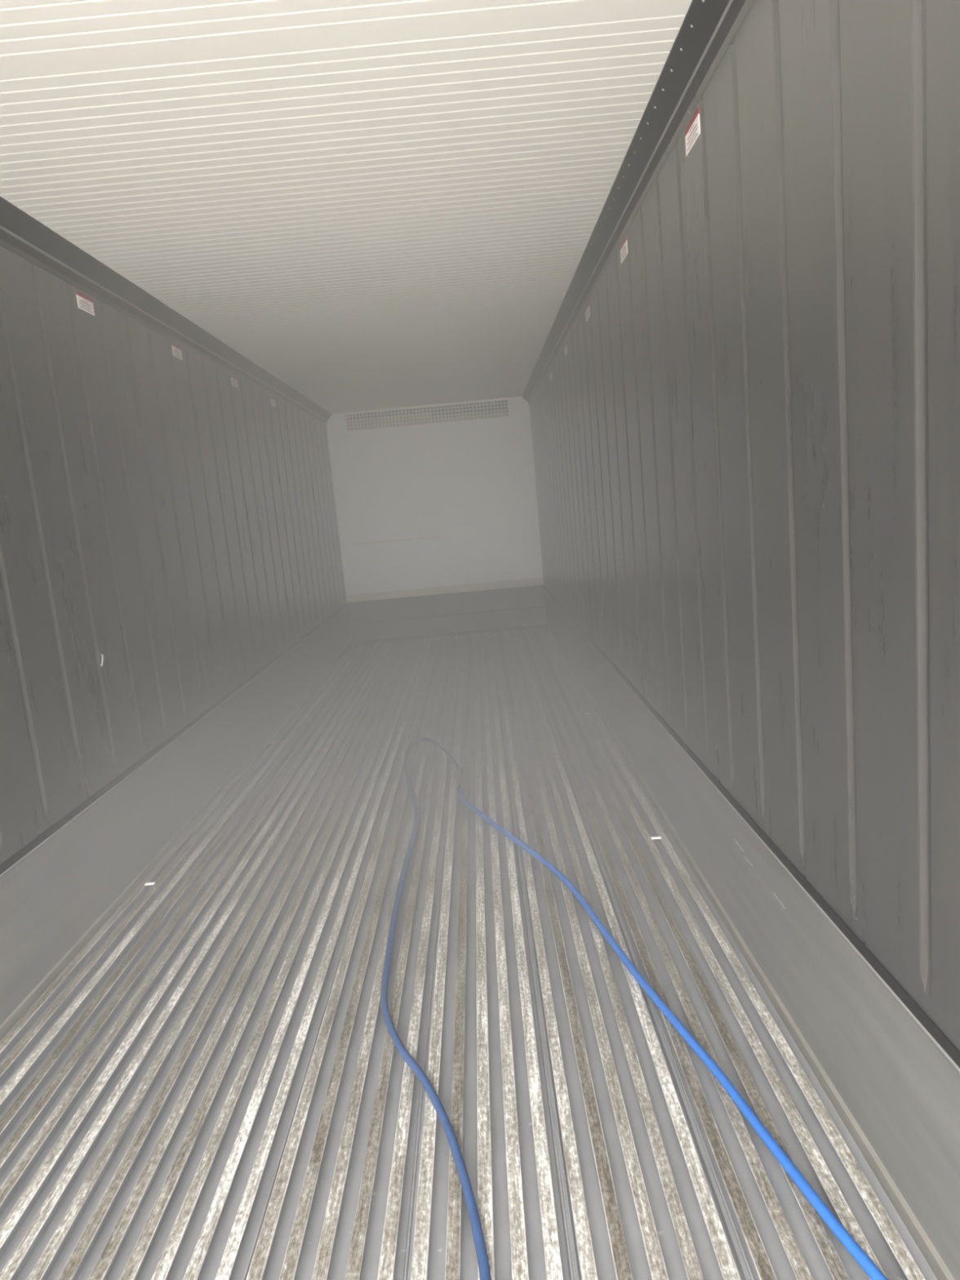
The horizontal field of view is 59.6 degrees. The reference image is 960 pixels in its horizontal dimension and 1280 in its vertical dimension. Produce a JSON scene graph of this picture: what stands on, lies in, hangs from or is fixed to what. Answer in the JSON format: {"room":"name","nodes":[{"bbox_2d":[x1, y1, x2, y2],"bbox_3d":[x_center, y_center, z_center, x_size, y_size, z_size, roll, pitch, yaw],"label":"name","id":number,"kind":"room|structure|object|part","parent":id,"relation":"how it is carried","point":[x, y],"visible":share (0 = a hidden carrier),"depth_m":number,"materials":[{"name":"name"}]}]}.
{"room":"refrigerated container interior","nodes":[
{"label":"refrigerated container interior","id":0,"kind":"room"},
{"bbox_2d":[0,245,346,864],"bbox_3d":[-1.641,-0.543,3.844,0.090,2.084,11.585,-5,9,0],"label":"wall","id":1,"kind":"structure","parent":0,"point":[166,521],"depth_m":3.73,"materials":[{"name":"grey metal"}]},
{"bbox_2d":[75,290,94,315],"bbox_3d":[-1.678,-1.432,3.560,0.002,0.070,0.150,-5,9,0],"label":"sticker","id":2,"kind":"object","parent":1,"relation":"attached to","point":[85,303],"visible":1,"depth_m":3.56,"materials":[{"name":"paper"}]},
{"bbox_2d":[80,298,93,313],"bbox_3d":[-1.676,-1.423,3.562,0.001,0.040,0.118,-5,9,0],"label":"print","id":3,"kind":"object","parent":2,"relation":"attached to","point":[86,304],"depth_m":3.57},
{"bbox_2d":[0,195,332,425],"bbox_3d":[-1.677,-1.558,3.673,0.134,0.130,11.566,-5,9,0],"label":"trim","id":4,"kind":"structure","parent":1,"relation":"attached to","point":[21,234],"depth_m":3.88,"materials":[{"name":"grey metal"}]},
{"bbox_2d":[0,603,351,1041],"bbox_3d":[-1.518,0.719,4.040,0.106,0.483,11.575,-5,9,0],"label":"baseboard","id":5,"kind":"structure","parent":1,"relation":"attached to","point":[59,890],"depth_m":3.49,"materials":[{"name":"metal"}]},
{"bbox_2d":[171,342,182,359],"bbox_3d":[-1.685,-1.605,4.657,0.002,0.070,0.150,-5,9,0],"label":"sticker","id":6,"kind":"object","parent":1,"relation":"attached to","point":[176,350],"visible":1,"depth_m":4.65,"materials":[{"name":"paper"}]},
{"bbox_2d":[173,348,181,358],"bbox_3d":[-1.684,-1.597,4.658,0.001,0.040,0.118,-5,9,0],"label":"print","id":7,"kind":"object","parent":6,"relation":"attached to","point":[177,352],"depth_m":4.67},
{"bbox_2d":[230,374,237,387],"bbox_3d":[-1.693,-1.782,5.769,0.002,0.070,0.150,-5,9,0],"label":"sticker","id":8,"kind":"object","parent":1,"relation":"attached to","point":[233,380],"visible":1,"depth_m":5.76,"materials":[{"name":"paper"}]},
{"bbox_2d":[270,395,275,407],"bbox_3d":[-1.701,-1.957,6.877,0.002,0.070,0.150,-5,9,0],"label":"sticker","id":9,"kind":"object","parent":1,"relation":"attached to","point":[272,399],"visible":1,"depth_m":6.87,"materials":[{"name":"paper"}]},
{"bbox_2d":[0,0,692,413],"bbox_3d":[-0.559,-1.771,3.657,2.470,0.100,11.585,-5,9,0],"label":"ceiling","id":10,"kind":"structure","parent":0,"point":[372,204],"depth_m":2.74,"materials":[{"name":"white metal"}]},
{"bbox_2d":[326,396,546,641],"bbox_3d":[-0.476,-1.361,9.777,2.410,2.678,0.526,-5,9,0],"label":"wall","id":11,"kind":"structure","parent":0,"point":[438,527],"depth_m":9.58,"materials":[{"name":"metal"}]},
{"bbox_2d":[345,399,509,431],"bbox_3d":[-0.591,-2.518,9.383,1.830,0.194,0.012,-5,9,0],"label":"air vent","id":12,"kind":"object","parent":11,"relation":"in","point":[500,400],"visible":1,"depth_m":9.38,"materials":[{"name":"metal"}]},
{"bbox_3d":[-0.406,-0.580,9.697,2.410,0.085,0.048,-5,9,0],"label":"sill","id":13,"kind":"part","parent":11,"relation":"part of","materials":[{"name":"metal"}]},
{"bbox_3d":[-0.378,-0.274,9.727,2.410,0.538,0.086,-5,9,0],"label":"plate","id":14,"kind":"part","parent":11,"relation":"part of","materials":[{"name":"grey metal"}]},
{"bbox_2d":[0,623,937,1279],"bbox_3d":[-0.318,0.858,4.090,2.470,0.096,11.615,-5,9,0],"label":"floor","id":15,"kind":"structure","parent":0,"point":[216,1086],"depth_m":2.30,"materials":[{"name":"metal"}]},
{"bbox_2d":[144,881,155,885],"bbox_3d":[-1.359,1.003,3.450,0.040,0.006,0.017,-5,9,0],"label":"clip","id":16,"kind":"object","parent":15,"relation":"on","point":[151,882],"visible":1,"depth_m":3.44,"materials":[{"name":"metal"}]},
{"bbox_2d":[380,737,888,1279],"bbox_3d":[-0.078,0.918,3.201,0.767,0.025,4.144,-7,9,-12],"label":"hose","id":17,"kind":"object","parent":15,"relation":"on","point":[833,1223],"visible":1,"depth_m":2.04,"materials":[{"name":"blue rubber"}]},
{"bbox_2d":[650,835,661,839],"bbox_3d":[0.724,0.813,3.445,0.040,0.006,0.017,-5,9,0],"label":"clip","id":18,"kind":"object","parent":15,"relation":"on","point":[655,837],"visible":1,"depth_m":3.44,"materials":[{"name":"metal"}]},
{"bbox_2d":[529,0,959,1050],"bbox_3d":[0.729,-0.757,3.826,0.090,2.084,11.585,-5,9,0],"label":"wall","id":19,"kind":"structure","parent":0,"point":[746,447],"depth_m":1.82,"materials":[{"name":"grey metal"}]},
{"bbox_2d":[564,342,567,356],"bbox_3d":[0.586,-1.984,5.729,0.002,0.070,0.150,-5,9,0],"label":"sticker","id":20,"kind":"object","parent":19,"relation":"attached to","point":[565,346],"visible":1,"depth_m":5.72,"materials":[{"name":"paper"}]},
{"bbox_2d":[585,302,590,321],"bbox_3d":[0.594,-1.808,4.616,0.002,0.070,0.150,-5,9,0],"label":"sticker","id":21,"kind":"object","parent":19,"relation":"attached to","point":[587,308],"visible":1,"depth_m":4.61,"materials":[{"name":"paper"}]},
{"bbox_2d":[619,235,627,263],"bbox_3d":[0.602,-1.632,3.504,0.002,0.070,0.150,-5,9,0],"label":"sticker","id":22,"kind":"object","parent":19,"relation":"attached to","point":[624,247],"visible":1,"depth_m":3.50,"materials":[{"name":"paper"}]},
{"bbox_2d":[621,245,626,261],"bbox_3d":[0.602,-1.623,3.505,0.001,0.040,0.118,-5,9,0],"label":"print","id":23,"kind":"object","parent":22,"relation":"attached to","point":[624,248],"depth_m":3.50},
{"bbox_2d":[521,0,755,406],"bbox_3d":[0.580,-1.763,3.656,0.134,0.130,11.566,-5,9,0],"label":"trim","id":24,"kind":"structure","parent":19,"relation":"attached to","point":[708,28],"depth_m":2.71,"materials":[{"name":"metal"}]},
{"bbox_2d":[684,106,700,155],"bbox_3d":[0.609,-1.458,2.404,0.002,0.070,0.150,-5,9,0],"label":"sticker","id":25,"kind":"object","parent":19,"relation":"attached to","point":[692,131],"visible":1,"depth_m":2.40,"materials":[{"name":"paper"}]},
{"bbox_2d":[687,124,697,151],"bbox_3d":[0.609,-1.449,2.405,0.001,0.040,0.118,-5,9,0],"label":"print","id":26,"kind":"object","parent":25,"relation":"attached to","point":[692,130],"depth_m":2.41},
{"bbox_2d":[543,585,959,1279],"bbox_3d":[0.837,0.505,4.022,0.106,0.483,11.575,-5,9,0],"label":"baseboard","id":27,"kind":"structure","parent":19,"relation":"attached to","point":[890,1073],"depth_m":2.00,"materials":[{"name":"metal"}]}
]}

